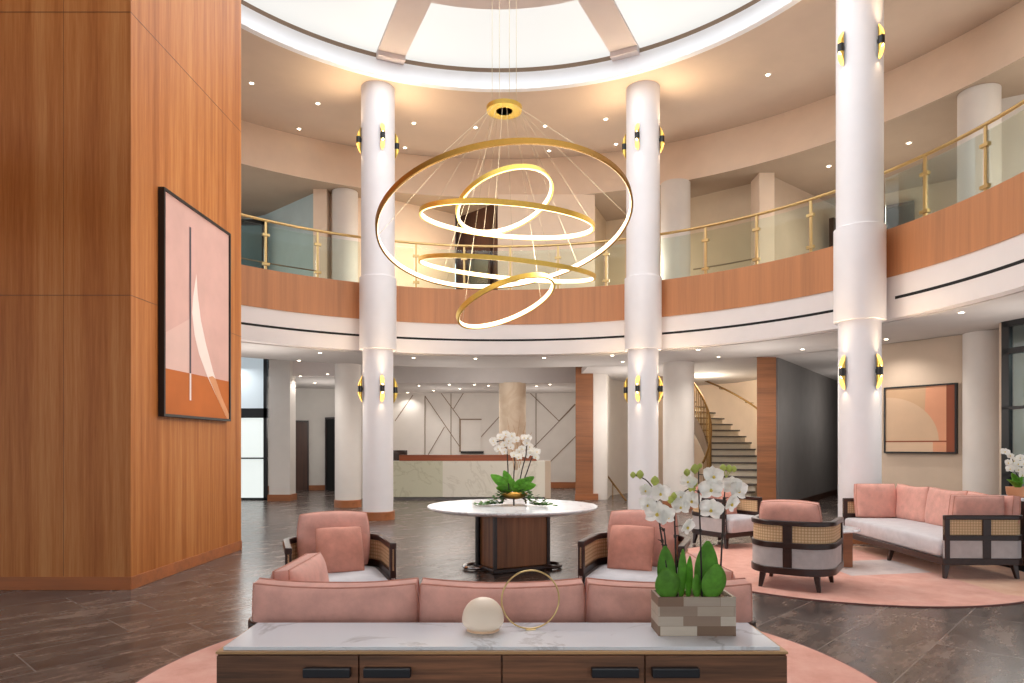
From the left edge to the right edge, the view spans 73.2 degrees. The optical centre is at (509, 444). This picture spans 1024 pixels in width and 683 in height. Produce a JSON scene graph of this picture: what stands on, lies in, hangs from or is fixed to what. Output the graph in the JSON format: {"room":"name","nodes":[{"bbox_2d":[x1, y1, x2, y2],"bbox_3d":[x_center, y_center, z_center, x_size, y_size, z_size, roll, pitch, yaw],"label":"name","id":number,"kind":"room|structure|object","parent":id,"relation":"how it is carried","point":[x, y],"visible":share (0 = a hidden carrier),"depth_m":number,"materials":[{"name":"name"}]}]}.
{"room":"hotel lobby","nodes":[
{"label":"hotel lobby","id":0,"kind":"room"},
{"bbox_2d":[0,0,240,576],"bbox_3d":[-6.674,-2.850,8.509,5.652,8.700,2.742,0,0,0],"label":"wall","id":1,"kind":"structure","parent":0,"point":[105,104],"depth_m":7.14,"materials":[{"name":"brown wood"}]},
{"bbox_2d":[0,540,241,589],"bbox_3d":[-6.670,1.433,8.510,5.660,0.135,2.760,0,0,0],"label":"baseboard","id":2,"kind":"structure","parent":1,"relation":"attached to","point":[6,583],"depth_m":7.13,"materials":[{"name":"brown wood"}]},
{"bbox_2d":[158,187,230,420],"bbox_3d":[-3.851,-1.595,8.524,0.070,2.550,1.720,0,0,2],"label":"framed painting","id":3,"kind":"object","parent":1,"relation":"attached to","point":[194,252],"visible":1,"depth_m":8.35,"materials":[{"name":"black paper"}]},
{"bbox_2d":[241,194,312,276],"bbox_3d":[-7.677,-4.720,18.845,7.419,2.840,0.633,0,0,30],"label":"wall","id":4,"kind":"structure","parent":0,"point":[288,246],"depth_m":17.66,"materials":[{"name":"paint"}]},
{"bbox_2d":[241,219,267,268],"bbox_3d":[-7.250,-4.580,17.940,1.900,2.560,0.080,0,0,0],"label":"door frame","id":5,"kind":"structure","parent":4,"relation":"in","point":[243,221],"depth_m":17.90,"materials":[{"name":"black metal"}]},
{"bbox_2d":[269,359,295,494],"bbox_3d":[-6.180,-0.475,18.750,0.560,3.950,0.500,0,0,0],"label":"wall","id":6,"kind":"structure","parent":0,"point":[282,382],"depth_m":18.50,"materials":[{"name":"paint"}]},
{"bbox_2d":[268,388,334,485],"bbox_3d":[-6.846,-0.250,22.819,5.346,3.500,0.845,0,0,-1],"label":"wall","id":7,"kind":"structure","parent":0,"point":[312,405],"depth_m":22.99,"materials":[{"name":"paint"}]},
{"bbox_2d":[296,420,308,489],"bbox_3d":[-7.050,0.345,22.818,0.760,2.310,0.130,0,0,-14],"label":"door","id":8,"kind":"structure","parent":7,"relation":"in","point":[302,427],"depth_m":22.82,"materials":[{"name":"brown wood"}]},
{"bbox_2d":[325,417,334,490],"bbox_3d":[-5.659,0.295,22.546,1.000,2.410,0.130,0,0,34],"label":"door","id":9,"kind":"structure","parent":7,"relation":"in","point":[329,421],"depth_m":22.65,"materials":[{"name":"brown wood"}]},
{"bbox_2d":[268,369,362,388],"bbox_3d":[-6.600,-1.990,21.275,5.800,0.220,4.650,0,0,0],"label":"ceiling","id":10,"kind":"structure","parent":0,"point":[301,382],"depth_m":20.75,"materials":[{"name":"grey paint"}]},
{"bbox_2d":[313,189,329,278],"bbox_3d":[-4.560,-4.720,16.750,0.320,2.840,0.400,0,0,0],"label":"wall","id":11,"kind":"structure","parent":0,"point":[321,197],"depth_m":16.55,"materials":[{"name":"beige paint"}]},
{"bbox_2d":[293,361,362,376],"bbox_3d":[-5.105,-2.165,18.850,2.710,0.570,0.200,0,0,0],"label":"ceiling","id":12,"kind":"structure","parent":0,"point":[300,368],"depth_m":18.75,"materials":[{"name":"white paint"}]},
{"bbox_2d":[330,194,360,281],"bbox_3d":[-3.675,-4.720,17.250,1.610,2.840,0.120,0,0,-26],"label":"wall","id":13,"kind":"structure","parent":0,"point":[359,199],"depth_m":17.14,"materials":[{"name":"beige paint"}]},
{"bbox_2d":[361,378,362,498],"bbox_3d":[-4.225,-0.470,21.750,0.150,3.940,4.900,0,0,0],"label":"wall","id":14,"kind":"structure","parent":0,"point":[362,378],"depth_m":19.41,"materials":[{"name":"paint"}]},
{"bbox_2d":[395,201,454,288],"bbox_3d":[-2.225,-4.720,17.875,1.790,2.840,0.120,0,0,-36],"label":"wall","id":15,"kind":"structure","parent":0,"point":[409,226],"depth_m":17.76,"materials":[{"name":"beige paint"}]},
{"bbox_2d":[456,205,497,289],"bbox_3d":[-0.850,-4.720,18.100,0.120,2.840,1.655,0,0,-44],"label":"wall","id":16,"kind":"structure","parent":0,"point":[466,239],"depth_m":17.98,"materials":[{"name":"brown wood"}]},
{"bbox_2d":[465,248,491,289],"bbox_3d":[-0.823,-4.160,17.911,0.080,1.720,1.000,0,0,-44],"label":"door","id":17,"kind":"structure","parent":16,"relation":"in","point":[484,266],"depth_m":17.89,"materials":[{"name":"clear glass"}]},
{"bbox_2d":[393,393,575,481],"bbox_3d":[-0.900,-0.200,24.300,7.000,3.400,0.200,0,0,0],"label":"wall","id":18,"kind":"structure","parent":0,"point":[418,426],"depth_m":24.20,"materials":[{"name":"paint"}]},
{"bbox_2d":[461,420,480,450],"bbox_3d":[-1.367,-0.316,24.175,0.701,1.122,0.030,0,0,0],"label":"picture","id":19,"kind":"structure","parent":18,"relation":"attached to","point":[470,429],"depth_m":24.16,"materials":[{"name":"paint"}]},
{"bbox_2d":[395,393,575,460],"bbox_3d":[-0.860,-0.547,24.184,6.366,2.852,0.012,0,0,0],"label":"trim","id":20,"kind":"structure","parent":18,"relation":"attached to","point":[441,393],"depth_m":24.18,"materials":[{"name":"brown metal"}]},
{"bbox_2d":[393,366,575,392],"bbox_3d":[-0.850,-2.107,22.300,6.700,0.585,4.200,0,0,0],"label":"ceiling","id":21,"kind":"structure","parent":0,"point":[562,379],"depth_m":20.20,"materials":[{"name":"grey paint"}]},
{"bbox_2d":[0,488,1023,682],"bbox_3d":[0.000,1.560,16.000,52.000,0.120,48.000,0,0,0],"label":"floor","id":22,"kind":"structure","parent":0,"point":[47,636],"depth_m":6.04,"materials":[{"name":"stone"}]},
{"bbox_2d":[334,363,361,507],"bbox_3d":[-3.933,-0.224,16.750,0.660,3.448,0.660,0,0,0],"label":"column","id":23,"kind":"structure","parent":22,"relation":"on","point":[347,375],"depth_m":16.48,"materials":[{"name":"white paint"}]},
{"bbox_2d":[359,80,396,520],"bbox_3d":[-2.669,-2.849,13.950,0.738,8.698,0.738,0,0,26],"label":"column","id":24,"kind":"structure","parent":22,"relation":"on","point":[377,280],"depth_m":13.67,"materials":[{"name":"white paint"}]},
{"bbox_2d":[393,455,550,498],"bbox_3d":[-1.190,0.887,19.300,4.620,1.225,0.700,0,0,0],"label":"reception desk","id":25,"kind":"object","parent":22,"relation":"on","point":[414,476],"visible":0.73,"depth_m":18.95,"materials":[{"name":"beige stone"}]},
{"bbox_2d":[399,455,536,460],"bbox_3d":[-1.175,0.360,19.420,3.850,0.170,0.260,0,0,0],"label":"countertop","id":26,"kind":"structure","parent":25,"relation":"on","point":[401,457],"depth_m":19.29,"materials":[{"name":"brown wood"}]},
{"bbox_2d":[134,631,878,682],"bbox_3d":[-0.020,1.493,4.360,4.668,0.014,4.668,0,0,0],"label":"round rug","id":27,"kind":"object","parent":22,"relation":"on","point":[805,664],"visible":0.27,"depth_m":4.59,"materials":[{"name":"carpet"}]},
{"bbox_2d":[283,511,395,581],"bbox_3d":[-1.417,1.025,5.658,0.845,0.921,0.862,0,0,-20],"label":"barrel armchair","id":28,"kind":"object","parent":27,"relation":"on","point":[379,549],"visible":0.48,"depth_m":5.79,"materials":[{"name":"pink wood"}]},
{"bbox_2d":[298,511,369,563],"bbox_3d":[-1.511,0.812,5.917,0.600,0.485,0.251,0,0,-20],"label":"cushion","id":29,"kind":"object","parent":28,"relation":"on","point":[307,522],"depth_m":5.84,"materials":[{"name":"pink fabric"}]},
{"bbox_2d":[315,526,364,572],"bbox_3d":[-1.402,0.863,5.686,0.388,0.371,0.201,0,0,-27],"label":"throw pillow","id":30,"kind":"object","parent":28,"relation":"on","point":[341,547],"visible":0.79,"depth_m":5.63,"materials":[{"name":"pink fabric"}]},
{"bbox_2d":[328,565,386,581],"bbox_3d":[-1.408,1.142,5.633,0.710,0.216,0.810,0,0,-20],"label":"seat cushion","id":31,"kind":"object","parent":28,"relation":"on","point":[371,572],"depth_m":5.49,"materials":[{"name":"grey fabric"}]},
{"bbox_2d":[216,623,787,682],"bbox_3d":[-0.030,1.117,2.715,2.112,0.737,0.420,0,0,0],"label":"console table","id":32,"kind":"object","parent":27,"relation":"on","point":[265,652],"visible":1,"depth_m":2.54,"materials":[{"name":"stone"}]},
{"bbox_2d":[462,597,503,634],"bbox_3d":[-0.109,0.683,2.785,0.169,0.134,0.169,0,0,0],"label":"dome lamp","id":33,"kind":"object","parent":32,"relation":"on","point":[481,615],"visible":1,"depth_m":2.73,"materials":[{"name":"beige glass"}]},
{"bbox_2d":[501,570,559,630],"bbox_3d":[0.083,0.627,2.800,0.243,0.243,0.024,0,0,-8],"label":"hoop","id":34,"kind":"object","parent":32,"relation":"on","point":[548,576],"visible":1,"depth_m":2.80,"materials":[{"name":"gold metal"}]},
{"bbox_2d":[630,463,747,635],"bbox_3d":[0.722,0.410,2.770,0.481,0.677,0.151,0,0,0],"label":"potted orchid","id":35,"kind":"object","parent":32,"relation":"on","point":[682,604],"visible":1,"depth_m":2.74,"materials":[{"name":"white plant"}]},
{"bbox_2d":[248,552,755,628],"bbox_3d":[-0.035,1.033,3.455,2.275,0.906,0.975,0,0,0],"label":"sofa","id":36,"kind":"object","parent":27,"relation":"on","point":[300,590],"visible":0.34,"depth_m":3.00,"materials":[{"name":"pink fabric"}]},
{"bbox_2d":[270,553,328,581],"bbox_3d":[-1.044,0.817,3.485,0.212,0.465,0.560,0,0,0],"label":"cushion","id":37,"kind":"object","parent":36,"relation":"on","point":[312,566],"depth_m":3.41,"materials":[{"name":"pink fabric"}]},
{"bbox_2d":[253,579,418,622],"bbox_3d":[-0.771,0.830,3.098,0.733,0.459,0.228,0,0,0],"label":"cushion","id":38,"kind":"object","parent":36,"relation":"on","point":[274,600],"depth_m":3.00,"materials":[{"name":"pink fabric"}]},
{"bbox_2d":[419,579,584,622],"bbox_3d":[-0.035,0.830,3.099,0.733,0.459,0.232,0,0,0],"label":"cushion","id":39,"kind":"object","parent":36,"relation":"on","point":[440,600],"depth_m":3.00,"materials":[{"name":"pink fabric"}]},
{"bbox_2d":[585,578,751,622],"bbox_3d":[0.701,0.830,3.099,0.733,0.459,0.230,0,0,0],"label":"cushion","id":40,"kind":"object","parent":36,"relation":"on","point":[606,601],"depth_m":3.00,"materials":[{"name":"pink fabric"}]},
{"bbox_2d":[685,553,734,578],"bbox_3d":[0.973,0.817,3.485,0.216,0.464,0.560,0,0,0],"label":"cushion","id":41,"kind":"object","parent":36,"relation":"on","point":[729,573],"depth_m":3.43,"materials":[{"name":"pink fabric"}]},
{"bbox_2d":[578,510,690,589],"bbox_3d":[1.062,1.025,5.758,0.845,0.921,0.862,0,0,20],"label":"barrel armchair","id":42,"kind":"object","parent":27,"relation":"on","point":[592,549],"visible":0.3,"depth_m":5.86,"materials":[{"name":"pink fabric"}]},
{"bbox_2d":[607,525,654,570],"bbox_3d":[1.017,0.863,5.799,0.388,0.374,0.196,0,0,24],"label":"throw pillow","id":43,"kind":"object","parent":42,"relation":"on","point":[630,547],"visible":0.96,"depth_m":5.74,"materials":[{"name":"pink fabric"}]},
{"bbox_2d":[585,564,677,581],"bbox_3d":[1.053,1.142,5.733,0.710,0.216,0.810,0,0,20],"label":"seat cushion","id":44,"kind":"object","parent":42,"relation":"on","point":[600,571],"depth_m":5.56,"materials":[{"name":"grey fabric"}]},
{"bbox_2d":[608,510,677,565],"bbox_3d":[1.156,0.812,6.017,0.600,0.485,0.251,0,0,20],"label":"cushion","id":45,"kind":"object","parent":42,"relation":"on","point":[618,517],"depth_m":5.91,"materials":[{"name":"pink fabric"}]},
{"bbox_2d":[427,499,597,573],"bbox_3d":[0.030,1.117,8.420,2.070,0.765,2.070,0,0,0],"label":"marble table","id":46,"kind":"object","parent":22,"relation":"on","point":[509,538],"visible":0.94,"depth_m":8.19,"materials":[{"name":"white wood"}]},
{"bbox_2d":[474,420,557,505],"bbox_3d":[0.075,0.196,8.319,1.038,1.059,0.536,0,0,8],"label":"potted orchid","id":47,"kind":"object","parent":46,"relation":"on","point":[505,484],"visible":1,"depth_m":8.36,"materials":[{"name":"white plant"}]},
{"bbox_2d":[499,382,525,454],"bbox_3d":[0.074,-0.165,20.500,0.840,3.330,0.840,0,0,0],"label":"column","id":48,"kind":"structure","parent":22,"relation":"on","point":[512,395],"depth_m":20.15,"materials":[{"name":"beige stone"}]},
{"bbox_2d":[624,80,661,509],"bbox_3d":[2.689,-2.849,13.950,0.738,8.698,0.738,0,0,26],"label":"column","id":49,"kind":"structure","parent":22,"relation":"on","point":[643,280],"depth_m":13.66,"materials":[{"name":"white paint"}]},
{"bbox_2d":[662,361,693,508],"bbox_3d":[4.005,-0.224,16.400,0.760,3.448,0.760,0,0,0],"label":"column","id":50,"kind":"structure","parent":22,"relation":"on","point":[678,376],"depth_m":16.09,"materials":[{"name":"white paint"}]},
{"bbox_2d":[659,376,756,496],"bbox_3d":[5.046,-1.304,19.263,2.577,5.608,4.500,0,0,-44],"label":"curved staircase","id":51,"kind":"structure","parent":22,"relation":"on","point":[720,445],"depth_m":18.68,"materials":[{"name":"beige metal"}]},
{"bbox_2d":[688,543,1023,607],"bbox_3d":[3.980,1.493,8.420,4.148,0.014,4.148,0,0,0],"label":"round rug","id":52,"kind":"object","parent":22,"relation":"on","point":[905,580],"visible":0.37,"depth_m":7.40,"materials":[{"name":"carpet"}]},
{"bbox_2d":[692,485,761,548],"bbox_3d":[3.203,1.025,10.320,0.845,0.921,0.862,0,0,-33],"label":"barrel armchair","id":53,"kind":"object","parent":52,"relation":"on","point":[740,524],"visible":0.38,"depth_m":10.02,"materials":[{"name":"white fabric"}]},
{"bbox_2d":[727,514,753,532],"bbox_3d":[3.217,1.142,10.298,0.710,0.216,0.810,0,0,-33],"label":"seat cushion","id":54,"kind":"object","parent":53,"relation":"on","point":[736,523],"depth_m":9.90,"materials":[{"name":"grey fabric"}]},
{"bbox_2d":[751,499,843,592],"bbox_3d":[3.053,1.025,7.380,0.845,0.921,0.862,0,0,33],"label":"barrel armchair","id":55,"kind":"object","parent":52,"relation":"on","point":[790,537],"visible":1,"depth_m":7.02,"materials":[{"name":"pink fabric"}]},
{"bbox_2d":[759,500,821,521],"bbox_3d":[2.903,0.812,7.149,0.600,0.485,0.251,0,0,33],"label":"cushion","id":56,"kind":"object","parent":55,"relation":"on","point":[770,510],"depth_m":7.05,"materials":[{"name":"pink fabric"}]},
{"bbox_2d":[843,526,860,566],"bbox_3d":[3.930,1.250,8.500,0.710,0.469,0.710,0,0,0],"label":"side table","id":57,"kind":"object","parent":52,"relation":"on","point":[848,531],"visible":0.28,"depth_m":8.37,"materials":[{"name":"wood"}]},
{"bbox_2d":[842,484,1022,578],"bbox_3d":[5.270,1.021,8.840,0.935,0.930,2.495,0,0,2],"label":"sofa","id":58,"kind":"object","parent":52,"relation":"on","point":[946,528],"visible":0.98,"depth_m":8.01,"materials":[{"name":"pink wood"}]},
{"bbox_2d":[854,484,895,517],"bbox_3d":[5.269,0.805,9.960,0.560,0.488,0.218,0,0,2],"label":"cushion","id":59,"kind":"object","parent":58,"relation":"on","point":[870,500],"depth_m":9.88,"materials":[{"name":"pink fabric"}]},
{"bbox_2d":[845,518,942,556],"bbox_3d":[5.250,1.142,8.841,0.870,0.216,2.360,0,0,2],"label":"seat cushion","id":60,"kind":"object","parent":58,"relation":"on","point":[922,537],"depth_m":8.70,"materials":[{"name":"grey fabric"}]},
{"bbox_2d":[895,484,929,521],"bbox_3d":[5.629,0.810,9.641,0.232,0.498,0.807,0,0,2],"label":"cushion","id":61,"kind":"object","parent":58,"relation":"on","point":[910,501],"depth_m":9.53,"materials":[{"name":"pink fabric"}]},
{"bbox_2d":[924,487,966,525],"bbox_3d":[5.608,0.811,8.831,0.233,0.498,0.807,0,0,2],"label":"cushion","id":62,"kind":"object","parent":58,"relation":"on","point":[936,500],"depth_m":8.93,"materials":[{"name":"pink fabric"}]},
{"bbox_2d":[949,495,1003,514],"bbox_3d":[5.211,0.805,7.721,0.560,0.488,0.214,0,0,2],"label":"cushion","id":63,"kind":"object","parent":58,"relation":"on","point":[958,504],"depth_m":7.63,"materials":[{"name":"pink fabric"}]},
{"bbox_2d":[967,491,1020,522],"bbox_3d":[5.588,0.810,8.022,0.230,0.498,0.807,0,0,2],"label":"cushion","id":64,"kind":"object","parent":58,"relation":"on","point":[1010,505],"depth_m":7.63,"materials":[{"name":"pink fabric"}]},
{"bbox_2d":[833,0,886,543],"bbox_3d":[5.445,-2.849,10.750,0.738,8.698,0.738,0,0,26],"label":"column","id":65,"kind":"structure","parent":22,"relation":"on","point":[860,233],"depth_m":10.48,"materials":[{"name":"white paint"}]},
{"bbox_2d":[837,31,844,65],"bbox_3d":[5.094,-6.100,10.608,0.117,0.530,0.095,0,0,-22],"label":"wall sconce","id":66,"kind":"object","parent":65,"relation":"attached to","point":[840,47],"visible":1,"depth_m":10.59,"materials":[{"name":"gold metal"}]},
{"bbox_2d":[875,354,882,388],"bbox_3d":[5.576,-1.120,10.427,0.095,0.530,0.117,0,0,-22],"label":"wall sconce","id":67,"kind":"object","parent":65,"relation":"attached to","point":[879,364],"visible":1,"depth_m":10.42,"materials":[{"name":"gold metal"}]},
{"bbox_2d":[877,24,884,58],"bbox_3d":[5.588,-6.100,10.399,0.095,0.530,0.117,0,0,-22],"label":"wall sconce","id":68,"kind":"object","parent":65,"relation":"attached to","point":[881,33],"visible":1,"depth_m":10.38,"materials":[{"name":"gold metal"}]},
{"bbox_2d":[962,330,998,494],"bbox_3d":[8.243,-0.224,12.000,0.670,3.448,0.670,0,0,0],"label":"column","id":69,"kind":"structure","parent":22,"relation":"on","point":[980,349],"depth_m":11.77,"materials":[{"name":"white paint"}]},
{"bbox_2d":[1000,495,1023,571],"bbox_3d":[6.540,1.062,8.300,1.080,0.875,0.660,0,0,0],"label":"console","id":70,"kind":"object","parent":22,"relation":"on","point":[1021,567],"visible":0.04,"depth_m":8.12,"materials":[{"name":"brown wood"}]},
{"bbox_2d":[1000,448,1023,497],"bbox_3d":[6.077,0.331,8.313,0.363,0.588,0.272,0,0,18],"label":"potted orchid","id":71,"kind":"object","parent":70,"relation":"on","point":[1013,464],"visible":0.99,"depth_m":8.24,"materials":[{"name":"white plant"}]},
{"bbox_2d":[498,194,594,289],"bbox_3d":[0.890,-4.720,17.250,2.380,2.840,0.700,0,0,0],"label":"wall","id":72,"kind":"structure","parent":0,"point":[551,224],"depth_m":16.90,"materials":[{"name":"beige paint"}]},
{"bbox_2d":[576,367,592,493],"bbox_3d":[2.092,-0.470,19.450,0.477,3.940,1.357,0,0,6],"label":"wall","id":73,"kind":"structure","parent":0,"point":[584,381],"depth_m":18.80,"materials":[{"name":"brown wood"}]},
{"bbox_2d":[593,374,605,499],"bbox_3d":[2.515,-0.450,21.550,0.340,3.900,5.310,0,0,1],"label":"wall","id":74,"kind":"structure","parent":0,"point":[599,380],"depth_m":18.90,"materials":[{"name":"paint"}]},
{"bbox_2d":[606,374,627,498],"bbox_3d":[3.273,-1.500,20.791,0.533,6.000,3.820,0,0,26],"label":"wall","id":75,"kind":"structure","parent":0,"point":[616,403],"depth_m":20.88,"materials":[{"name":"paint"}]},
{"bbox_2d":[595,206,660,285],"bbox_3d":[3.486,-4.720,17.908,2.541,2.840,1.557,0,0,20],"label":"wall","id":76,"kind":"structure","parent":0,"point":[604,230],"depth_m":18.73,"materials":[{"name":"beige paint"}]},
{"bbox_2d":[241,0,1021,158],"bbox_3d":[-0.206,-7.450,8.456,32.000,0.500,32.000,0,0,0],"label":"ceiling","id":77,"kind":"structure","parent":0,"point":[725,86],"depth_m":14.09,"materials":[{"name":"paint"}]},
{"bbox_2d":[244,0,751,67],"bbox_3d":[-0.206,-7.650,8.456,11.400,0.260,11.400,0,0,0],"label":"skylight","id":78,"kind":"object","parent":77,"relation":"attached to","point":[461,33],"depth_m":12.57,"materials":[{"name":"glass"}]},
{"bbox_2d":[375,0,632,328],"bbox_3d":[-0.063,-4.626,8.450,3.113,6.309,3.050,0,0,0],"label":"ring chandelier","id":79,"kind":"object","parent":78,"relation":"hanging from","point":[503,108],"visible":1,"depth_m":8.22,"materials":[{"name":"gold metal"}]},
{"bbox_2d":[241,0,760,71],"bbox_3d":[-0.206,-7.607,8.456,11.440,0.095,11.440,0,0,0],"label":"trim","id":80,"kind":"structure","parent":77,"relation":"attached to","point":[438,66],"depth_m":13.22,"materials":[{"name":"paint"}]},
{"bbox_2d":[241,0,800,91],"bbox_3d":[-0.206,-7.378,8.456,11.400,0.365,11.400,0,0,0],"label":"trim","id":81,"kind":"structure","parent":77,"relation":"attached to","point":[711,37],"depth_m":13.23,"materials":[{"name":"paint"}]},
{"bbox_2d":[241,0,1023,197],"bbox_3d":[-0.206,-6.668,8.456,18.399,1.065,18.399,0,0,0],"label":"wall","id":82,"kind":"structure","parent":0,"point":[998,42],"depth_m":15.61,"materials":[{"name":"beige paint"}]},
{"bbox_2d":[241,233,1023,355],"bbox_3d":[-0.206,-2.292,8.456,13.499,0.651,13.499,0,0,0],"label":"wall","id":83,"kind":"structure","parent":0,"point":[1010,280],"depth_m":13.35,"materials":[{"name":"white paint"}]},
{"bbox_2d":[241,322,358,335],"bbox_3d":[-5.474,-2.277,10.627,1.724,0.045,8.847,0,0,22],"label":"trim","id":84,"kind":"structure","parent":83,"relation":"attached to","point":[242,323],"depth_m":13.64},
{"bbox_2d":[397,335,623,340],"bbox_3d":[0.034,-2.277,14.713,5.420,0.045,0.596,0,0,2],"label":"trim","id":85,"kind":"structure","parent":83,"relation":"attached to","point":[621,336],"depth_m":14.89,"materials":[{"name":"metal"}]},
{"bbox_2d":[662,310,832,334],"bbox_3d":[4.510,-2.277,12.800,0.296,0.045,3.825,0,0,-43],"label":"trim","id":86,"kind":"structure","parent":83,"relation":"attached to","point":[827,311],"depth_m":12.97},
{"bbox_2d":[895,259,1023,298],"bbox_3d":[4.108,-2.277,5.535,2.701,0.045,10.601,0,0,34],"label":"trim","id":87,"kind":"structure","parent":83,"relation":"attached to","point":[1021,260],"depth_m":9.52,"materials":[{"name":"metal"}]},
{"bbox_2d":[241,57,1023,263],"bbox_3d":[-0.206,-6.194,8.456,29.999,0.113,29.999,0,0,0],"label":"ceiling","id":88,"kind":"structure","parent":0,"point":[932,125],"depth_m":15.60,"materials":[{"name":"paint"}]},
{"bbox_2d":[241,290,1023,385],"bbox_3d":[4.422,-2.475,13.753,27.156,1.050,28.494,0,0,0],"label":"ceiling","id":89,"kind":"structure","parent":0,"point":[987,314],"depth_m":14.87,"materials":[{"name":"grey paint"}]},
{"bbox_2d":[241,172,1023,324],"bbox_3d":[-0.206,-2.994,8.456,13.399,0.752,13.399,0,0,0],"label":"fascia","id":90,"kind":"structure","parent":0,"point":[995,215],"depth_m":13.29,"materials":[{"name":"brown wood"}]},
{"bbox_2d":[658,380,756,484],"bbox_3d":[6.500,-1.500,20.906,1.854,6.000,6.614,0,0,-28],"label":"wall","id":91,"kind":"structure","parent":0,"point":[743,416],"depth_m":21.83,"materials":[{"name":"beige paint"}]},
{"bbox_2d":[690,184,750,275],"bbox_3d":[5.075,-4.720,16.750,1.741,2.840,0.120,0,0,39],"label":"wall","id":92,"kind":"structure","parent":0,"point":[730,242],"depth_m":16.64,"materials":[{"name":"paint"}]},
{"bbox_2d":[751,173,773,264],"bbox_3d":[5.790,-4.720,15.825,0.340,2.840,0.550,0,0,0],"label":"wall","id":93,"kind":"structure","parent":0,"point":[762,185],"depth_m":15.55,"materials":[{"name":"beige paint"}]},
{"bbox_2d":[757,357,775,499],"bbox_3d":[5.812,-0.225,15.650,0.400,3.450,0.886,0,0,20],"label":"wall","id":94,"kind":"structure","parent":0,"point":[766,366],"depth_m":15.30,"materials":[{"name":"brown wood"}]},
{"bbox_2d":[774,177,835,260],"bbox_3d":[7.580,-4.720,17.150,4.218,2.840,0.120,0,0,-40],"label":"wall","id":95,"kind":"structure","parent":0,"point":[791,224],"depth_m":16.45,"materials":[{"name":"beige paint"}]},
{"bbox_2d":[776,358,837,499],"bbox_3d":[9.569,-0.225,20.557,0.131,3.450,12.591,0,0,35],"label":"wall","id":96,"kind":"structure","parent":0,"point":[806,399],"depth_m":17.43,"materials":[{"name":"paint"}]},
{"bbox_2d":[884,179,956,218],"bbox_3d":[9.500,-4.720,16.650,2.343,2.840,0.120,0,0,40],"label":"wall","id":97,"kind":"structure","parent":0,"point":[941,195],"depth_m":16.23,"materials":[{"name":"beige paint"}]},
{"bbox_2d":[884,200,914,228],"bbox_3d":[9.247,-4.540,16.596,0.838,2.480,0.110,0,0,40],"label":"door","id":98,"kind":"structure","parent":97,"relation":"in","point":[897,214],"depth_m":16.50,"materials":[{"name":"glass"}]},
{"bbox_2d":[882,335,961,490],"bbox_3d":[7.875,-0.225,12.510,0.120,3.450,3.151,0,0,-34],"label":"wall","id":99,"kind":"structure","parent":0,"point":[934,360],"depth_m":12.73,"materials":[{"name":"beige paint"}]},
{"bbox_2d":[884,383,957,453],"bbox_3d":[7.582,-0.475,12.778,0.070,1.260,1.280,0,0,-34],"label":"framed painting","id":100,"kind":"object","parent":99,"relation":"attached to","point":[917,418],"visible":1,"depth_m":12.72,"materials":[{"name":"paper"}]},
{"bbox_2d":[999,323,1023,494],"bbox_3d":[8.290,-0.225,11.090,0.946,3.450,0.100,0,0,-13],"label":"wall","id":101,"kind":"structure","parent":0,"point":[1018,331],"depth_m":11.00,"materials":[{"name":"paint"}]},
{"bbox_2d":[1001,318,1023,494],"bbox_3d":[8.204,-0.225,9.154,0.082,3.450,3.670,0,0,-12],"label":"window","id":102,"kind":"structure","parent":101,"relation":"in","point":[1007,349],"depth_m":10.84,"materials":[{"name":"black metal"}]},
{"bbox_2d":[1002,94,1023,181],"bbox_3d":[9.134,-4.720,9.511,1.948,2.840,12.950,0,0,3],"label":"wall","id":103,"kind":"structure","parent":0,"point":[1013,122],"depth_m":12.15,"materials":[{"name":"paint"}]},
{"bbox_3d":[-0.206,-3.150,8.456,29.999,0.300,29.999,0,0,0],"label":"floor","id":104,"kind":"structure","parent":0,"visible":0},
{"bbox_2d":[241,213,360,276],"bbox_3d":[-5.621,-3.857,11.245,1.433,1.113,8.241,0,0,27],"label":"balcony railing","id":105,"kind":"object","parent":104,"relation":"on","point":[317,244],"visible":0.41,"depth_m":13.82,"materials":[{"name":"gold metal"}]},
{"bbox_2d":[332,188,357,281],"bbox_3d":[-4.005,-4.715,16.750,0.650,2.830,0.650,0,0,0],"label":"column","id":106,"kind":"structure","parent":104,"relation":"on","point":[344,200],"depth_m":16.48,"materials":[{"name":"paint"}]},
{"bbox_2d":[395,238,625,289],"bbox_3d":[0.005,-3.857,15.002,5.001,1.113,0.540,0,0,2],"label":"balcony railing","id":107,"kind":"object","parent":104,"relation":"on","point":[605,254],"visible":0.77,"depth_m":15.08,"materials":[{"name":"gold metal"}]},
{"bbox_2d":[661,178,689,279],"bbox_3d":[3.886,-4.715,16.200,0.710,2.830,0.710,0,0,0],"label":"column","id":108,"kind":"structure","parent":104,"relation":"on","point":[675,193],"depth_m":15.90,"materials":[{"name":"paint"}]},
{"bbox_2d":[660,189,835,273],"bbox_3d":[4.478,-3.857,13.239,3.569,1.113,0.358,0,0,44],"label":"balcony railing","id":109,"kind":"object","parent":104,"relation":"on","point":[811,214],"visible":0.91,"depth_m":13.13,"materials":[{"name":"gold metal"}]},
{"bbox_2d":[884,99,1023,215],"bbox_3d":[5.747,-3.857,7.038,1.399,1.113,8.118,0,0,13],"label":"balcony railing","id":110,"kind":"object","parent":104,"relation":"on","point":[986,185],"visible":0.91,"depth_m":9.66,"materials":[{"name":"gold metal"}]},
{"bbox_2d":[957,83,1001,202],"bbox_3d":[8.156,-4.715,12.000,0.670,2.830,0.670,0,0,0],"label":"column","id":111,"kind":"structure","parent":104,"relation":"on","point":[978,104],"depth_m":11.77,"materials":[{"name":"paint"}]},
{"bbox_3d":[-11.300,-0.500,18.875,5.400,4.000,0.150,0,0,0],"label":"wall","id":112,"kind":"structure","parent":0,"visible":0},
{"bbox_2d":[241,357,268,499],"bbox_3d":[-7.600,-0.450,18.850,2.000,3.900,0.140,0,0,0],"label":"window","id":113,"kind":"structure","parent":112,"relation":"in","point":[254,371],"depth_m":18.84,"materials":[{"name":"black glass"}]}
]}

